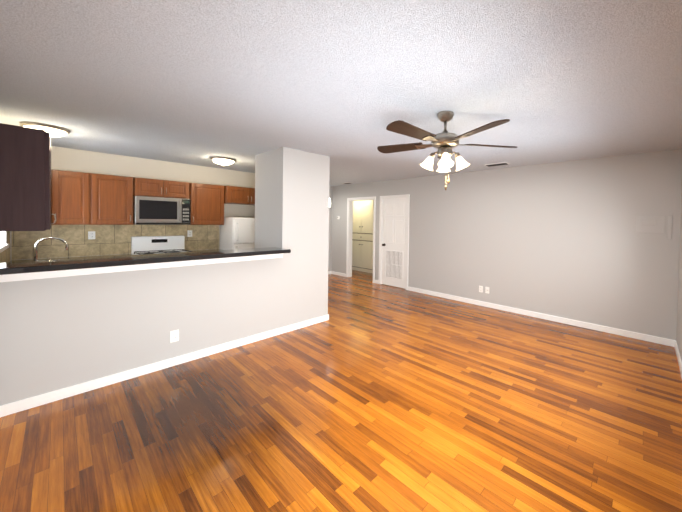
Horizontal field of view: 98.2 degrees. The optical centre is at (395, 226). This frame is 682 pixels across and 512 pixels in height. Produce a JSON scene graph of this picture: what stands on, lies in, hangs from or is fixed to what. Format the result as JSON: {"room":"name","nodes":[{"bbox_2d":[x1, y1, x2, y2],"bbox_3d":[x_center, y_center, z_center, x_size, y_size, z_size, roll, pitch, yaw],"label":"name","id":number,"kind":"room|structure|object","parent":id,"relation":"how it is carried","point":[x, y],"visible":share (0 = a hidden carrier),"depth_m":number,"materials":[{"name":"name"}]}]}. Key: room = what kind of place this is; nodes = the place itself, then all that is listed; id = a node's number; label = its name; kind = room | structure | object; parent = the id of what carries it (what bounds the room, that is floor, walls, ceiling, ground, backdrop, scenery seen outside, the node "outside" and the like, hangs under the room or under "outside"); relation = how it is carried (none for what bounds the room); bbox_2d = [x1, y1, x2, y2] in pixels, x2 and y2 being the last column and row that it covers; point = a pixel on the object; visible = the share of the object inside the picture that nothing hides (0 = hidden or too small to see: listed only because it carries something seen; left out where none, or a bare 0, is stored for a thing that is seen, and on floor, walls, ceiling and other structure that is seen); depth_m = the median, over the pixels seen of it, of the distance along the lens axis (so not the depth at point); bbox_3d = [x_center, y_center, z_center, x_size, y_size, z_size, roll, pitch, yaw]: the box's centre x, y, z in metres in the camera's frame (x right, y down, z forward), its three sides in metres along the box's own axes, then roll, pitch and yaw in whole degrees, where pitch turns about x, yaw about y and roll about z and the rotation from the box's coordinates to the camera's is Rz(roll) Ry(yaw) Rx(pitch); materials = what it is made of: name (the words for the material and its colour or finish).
{"room":"living room","nodes":[
{"label":"living room","id":0,"kind":"room"},
{"bbox_2d":[10,146,254,260],"bbox_3d":[-3.872,0.127,4.979,0.120,2.440,3.290,2,1,41],"label":"wall","id":1,"kind":"structure","parent":0,"point":[70,159],"depth_m":4.74,"materials":[{"name":"beige paint"}]},
{"bbox_2d":[11,225,218,259],"bbox_3d":[-4.119,0.200,4.602,0.003,0.456,2.373,2,1,41],"label":"tile backsplash","id":2,"kind":"structure","parent":1,"relation":"attached to","point":[111,239],"depth_m":4.28,"materials":[{"name":"tile"}]},
{"bbox_2d":[88,231,94,238],"bbox_3d":[-4.419,0.131,4.229,0.009,0.116,0.072,2,1,41],"label":"outlet","id":3,"kind":"object","parent":2,"relation":"attached to","point":[91,234],"visible":1,"depth_m":4.22,"materials":[{"name":"white plastic"}]},
{"bbox_2d":[187,230,191,236],"bbox_3d":[-3.635,0.129,5.137,0.009,0.116,0.072,2,1,41],"label":"outlet","id":4,"kind":"object","parent":2,"relation":"attached to","point":[189,233],"visible":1,"depth_m":5.13,"materials":[{"name":"white plastic"}]},
{"bbox_2d":[51,169,254,224],"bbox_3d":[-3.578,-0.381,4.866,0.440,0.710,2.826,2,1,41],"label":"upper cabinet","id":5,"kind":"object","parent":1,"relation":"attached to","point":[80,198],"visible":0.96,"depth_m":4.20,"materials":[{"name":"brown wood"}]},
{"bbox_2d":[133,196,189,224],"bbox_3d":[-3.749,-0.243,4.663,0.452,0.425,0.690,2,1,41],"label":"over-the-range microwave","id":6,"kind":"object","parent":5,"relation":"attached to","point":[158,211],"visible":0.98,"depth_m":4.50,"materials":[{"name":"silver metal"}]},
{"bbox_2d":[0,147,329,405],"bbox_3d":[-2.198,0.179,3.579,0.820,2.440,3.220,2,1,41],"label":"wall","id":7,"kind":"structure","parent":0,"point":[57,333],"depth_m":2.95,"materials":[{"name":"grey paint"}]},
{"bbox_2d":[0,253,283,281],"bbox_3d":[-2.192,0.371,2.927,0.050,0.078,2.240,2,1,41],"label":"trim","id":8,"kind":"structure","parent":7,"relation":"attached to","point":[46,274],"depth_m":2.62,"materials":[{"name":"white"}]},
{"bbox_2d":[0,247,290,274],"bbox_3d":[-2.198,0.307,2.934,0.410,0.045,2.233,2,1,41],"label":"countertop","id":9,"kind":"structure","parent":7,"relation":"on","point":[6,268],"depth_m":2.55,"materials":[{"name":"black stone"}]},
{"bbox_2d":[0,314,328,416],"bbox_3d":[-1.979,1.366,3.237,0.014,0.085,2.984,2,1,41],"label":"baseboard","id":10,"kind":"structure","parent":7,"relation":"attached to","point":[35,401],"depth_m":2.71,"materials":[{"name":"white wood"}]},
{"bbox_2d":[170,330,178,342],"bbox_3d":[-2.233,1.109,2.938,0.009,0.116,0.072,2,1,41],"label":"outlet","id":11,"kind":"object","parent":7,"relation":"attached to","point":[174,335],"visible":1,"depth_m":2.94,"materials":[{"name":"white plastic"}]},
{"bbox_2d":[328,186,332,270],"bbox_3d":[-2.390,0.115,7.179,0.512,2.440,2.217,2,1,41],"label":"wall","id":12,"kind":"structure","parent":0,"point":[330,230],"depth_m":8.06,"materials":[{"name":"grey paint"}]},
{"bbox_2d":[0,270,681,511],"bbox_3d":[-0.908,1.431,4.735,8.600,0.060,7.150,2,1,41],"label":"floor","id":13,"kind":"structure","parent":0,"point":[368,396],"depth_m":2.12,"materials":[{"name":"brown wood"}]},
{"bbox_2d":[10,237,130,261],"bbox_3d":[-3.720,0.752,3.238,2.403,1.255,0.840,2,1,41],"label":"base cabinet","id":14,"kind":"object","parent":13,"relation":"on","point":[36,245],"depth_m":3.71,"materials":[{"name":"brown wood"}]},
{"bbox_2d":[10,249,220,261],"bbox_3d":[-3.213,0.478,3.816,2.403,0.040,2.379,2,1,41],"label":"countertop","id":15,"kind":"structure","parent":14,"relation":"on","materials":[{"name":"black stone"}]},
{"bbox_2d":[131,235,191,254],"bbox_3d":[-3.667,0.761,4.595,0.712,1.188,0.685,2,1,41],"label":"range","id":16,"kind":"object","parent":13,"relation":"on","point":[142,245],"visible":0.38,"depth_m":4.73,"materials":[{"name":"white metal"}]},
{"bbox_2d":[186,249,220,251],"bbox_3d":[-3.282,0.896,5.087,0.657,0.918,0.550,2,1,41],"label":"base cabinet","id":17,"kind":"object","parent":13,"relation":"on","point":[209,249],"depth_m":5.20,"materials":[{"name":"brown wood"}]},
{"bbox_2d":[220,217,254,249],"bbox_3d":[-2.815,0.596,5.537,0.733,1.520,0.725,2,1,41],"label":"fridge","id":18,"kind":"object","parent":13,"relation":"on","point":[237,232],"visible":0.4,"depth_m":5.20,"materials":[{"name":"white metal"}]},
{"bbox_2d":[352,200,373,273],"bbox_3d":[-0.870,0.184,8.713,1.000,2.300,0.469,2,1,41],"label":"linen cabinet","id":19,"kind":"object","parent":13,"relation":"on","point":[362,243],"visible":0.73,"depth_m":8.52,"materials":[{"name":"white wood"}]},
{"bbox_2d":[0,0,681,185],"bbox_3d":[-0.867,-1.069,4.693,8.600,0.060,7.150,2,1,41],"label":"ceiling","id":20,"kind":"structure","parent":0,"point":[342,84],"depth_m":1.93,"materials":[{"name":"white paint"}]},
{"bbox_2d":[19,122,70,136],"bbox_3d":[-3.733,-1.002,3.106,0.350,0.115,0.350,2,1,41],"label":"kitchen ceiling light","id":21,"kind":"object","parent":20,"relation":"attached to","point":[55,131],"visible":0.62,"depth_m":3.03,"materials":[{"name":"white glass"}]},
{"bbox_2d":[210,156,235,165],"bbox_3d":[-2.722,-1.010,4.597,0.350,0.115,0.350,2,1,41],"label":"kitchen ceiling light","id":22,"kind":"object","parent":20,"relation":"attached to","point":[223,161],"visible":1,"depth_m":4.50,"materials":[{"name":"white glass"}]},
{"bbox_2d":[377,111,516,189],"bbox_3d":[0.393,-0.646,2.512,1.282,0.669,1.251,2,1,41],"label":"ceiling fan","id":23,"kind":"object","parent":20,"relation":"hanging from","point":[445,142],"visible":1,"depth_m":2.46,"materials":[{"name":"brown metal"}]},
{"bbox_2d":[485,162,509,166],"bbox_3d":[1.620,-0.989,4.652,0.360,0.016,0.160,2,1,41],"label":"ceiling vent","id":24,"kind":"object","parent":20,"relation":"in","point":[498,164],"visible":1,"depth_m":4.61,"materials":[{"name":"white metal"}]},
{"bbox_2d":[332,149,681,339],"bbox_3d":[0.407,0.176,6.307,8.477,2.440,0.120,2,1,41],"label":"wall","id":25,"kind":"structure","parent":0,"point":[564,239],"depth_m":4.49,"materials":[{"name":"grey paint"}]},
{"bbox_2d":[346,196,375,282],"bbox_3d":[-0.847,0.312,7.390,1.050,2.090,0.152,2,1,41],"label":"door frame","id":26,"kind":"structure","parent":25,"relation":"attached to","point":[349,236],"depth_m":7.65,"materials":[{"name":"white wood"}]},
{"bbox_2d":[378,194,409,289],"bbox_3d":[-0.022,0.338,6.647,0.890,2.090,0.167,2,1,41],"label":"door","id":27,"kind":"structure","parent":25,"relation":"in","point":[394,242],"depth_m":6.63,"materials":[{"name":"white paint"}]},
{"bbox_2d":[331,271,675,346],"bbox_3d":[0.834,1.368,5.853,6.942,0.085,0.014,2,1,41],"label":"baseboard","id":28,"kind":"structure","parent":25,"relation":"attached to","point":[644,337],"depth_m":4.46,"materials":[{"name":"white wood"}]},
{"bbox_2d":[636,215,671,238],"bbox_3d":[3.298,0.007,3.719,0.345,0.300,0.017,2,1,41],"label":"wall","id":29,"kind":"structure","parent":25,"relation":"attached to","point":[650,224],"depth_m":3.72,"materials":[{"name":"grey paint"}]},
{"bbox_2d":[676,184,681,360],"bbox_3d":[1.710,0.279,1.424,0.120,2.440,5.567,2,1,41],"label":"wall","id":30,"kind":"structure","parent":0,"point":[679,326],"depth_m":3.39,"materials":[{"name":"grey paint"}]},
{"bbox_2d":[675,341,681,376],"bbox_3d":[1.733,1.455,1.596,0.014,0.085,5.253,2,1,41],"label":"baseboard","id":31,"kind":"structure","parent":30,"relation":"attached to","point":[678,356],"depth_m":3.17,"materials":[{"name":"white"}]},
{"bbox_3d":[-4.074,0.159,2.901,2.533,2.440,0.120,2,1,41],"label":"wall","id":32,"kind":"structure","parent":0,"visible":0},
{"bbox_2d":[0,231,8,252],"bbox_3d":[-4.158,-0.159,2.981,1.100,0.930,0.172,2,1,41],"label":"window","id":33,"kind":"structure","parent":32,"relation":"in","point":[4,245],"depth_m":3.31,"materials":[{"name":"white glass"}]},
{"bbox_2d":[0,231,9,262],"bbox_3d":[-3.988,0.215,2.908,2.406,0.486,0.003,2,1,41],"label":"tile backsplash","id":34,"kind":"structure","parent":32,"relation":"attached to","point":[4,256],"depth_m":3.49,"materials":[{"name":"stone"}]},
{"bbox_2d":[0,123,51,230],"bbox_3d":[-3.239,-0.381,2.499,0.750,0.820,0.355,2,1,41],"label":"upper cabinet","id":35,"kind":"object","parent":32,"relation":"attached to","point":[25,178],"depth_m":2.29,"materials":[{"name":"brown wood"}]}
]}

